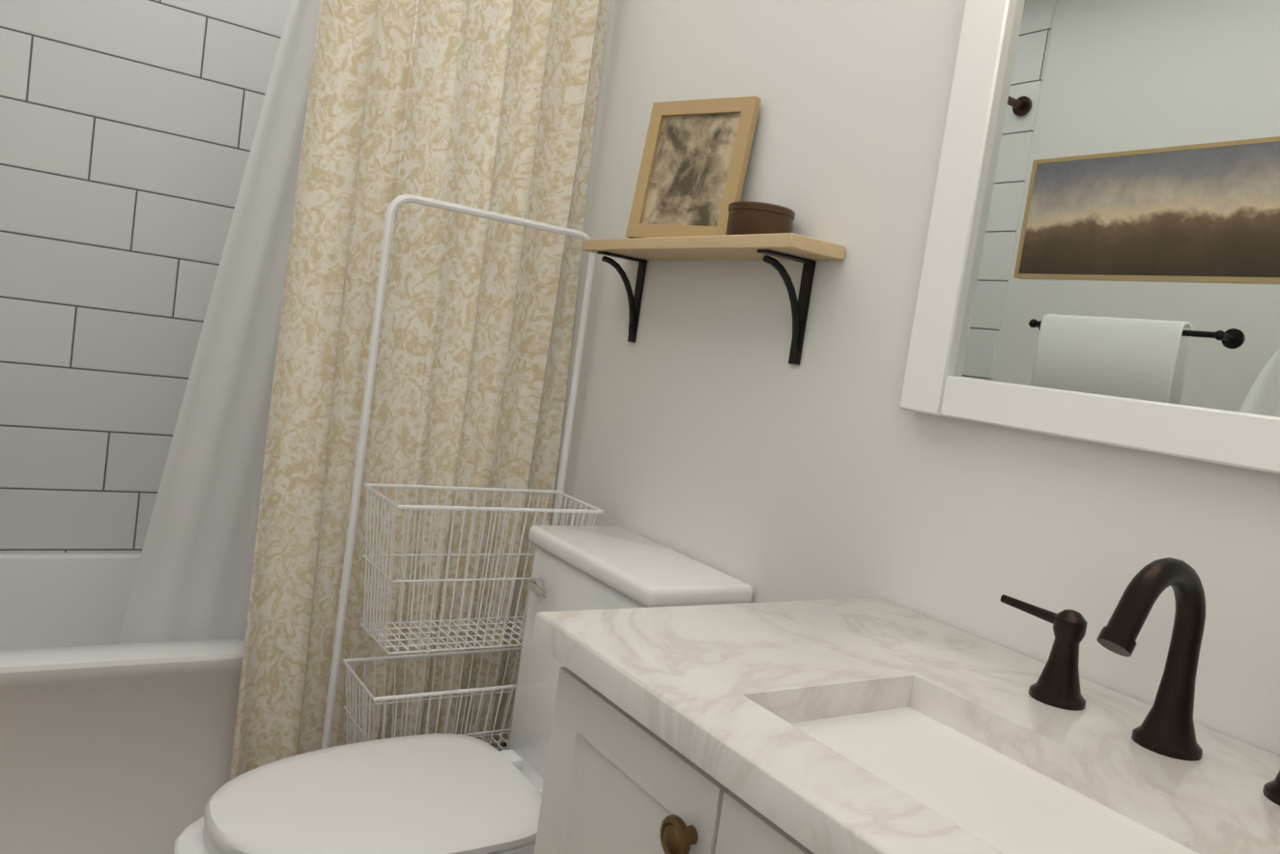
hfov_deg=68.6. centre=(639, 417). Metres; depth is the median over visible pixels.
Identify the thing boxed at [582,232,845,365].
shelf
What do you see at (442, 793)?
toilet
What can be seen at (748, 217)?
candle tin
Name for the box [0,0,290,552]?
wall tile
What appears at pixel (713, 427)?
wall
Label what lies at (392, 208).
wire rack
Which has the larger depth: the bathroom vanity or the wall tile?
the wall tile
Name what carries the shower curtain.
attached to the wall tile
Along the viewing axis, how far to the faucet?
0.88 m
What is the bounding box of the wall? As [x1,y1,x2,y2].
[504,0,1279,756]
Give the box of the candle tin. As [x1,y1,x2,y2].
[725,200,795,234]
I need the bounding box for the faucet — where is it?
[999,557,1279,822]
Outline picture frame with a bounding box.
[625,95,761,238]
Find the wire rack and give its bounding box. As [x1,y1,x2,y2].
[320,194,603,750]
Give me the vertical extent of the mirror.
0.695 m
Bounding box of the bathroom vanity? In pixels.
[532,557,1279,853]
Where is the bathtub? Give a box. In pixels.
[0,552,504,853]
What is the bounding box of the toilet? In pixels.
[173,525,753,853]
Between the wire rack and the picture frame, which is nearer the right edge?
the picture frame
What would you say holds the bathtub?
on the floor
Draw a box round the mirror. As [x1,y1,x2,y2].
[899,0,1279,474]
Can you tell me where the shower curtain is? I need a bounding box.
[118,0,609,781]

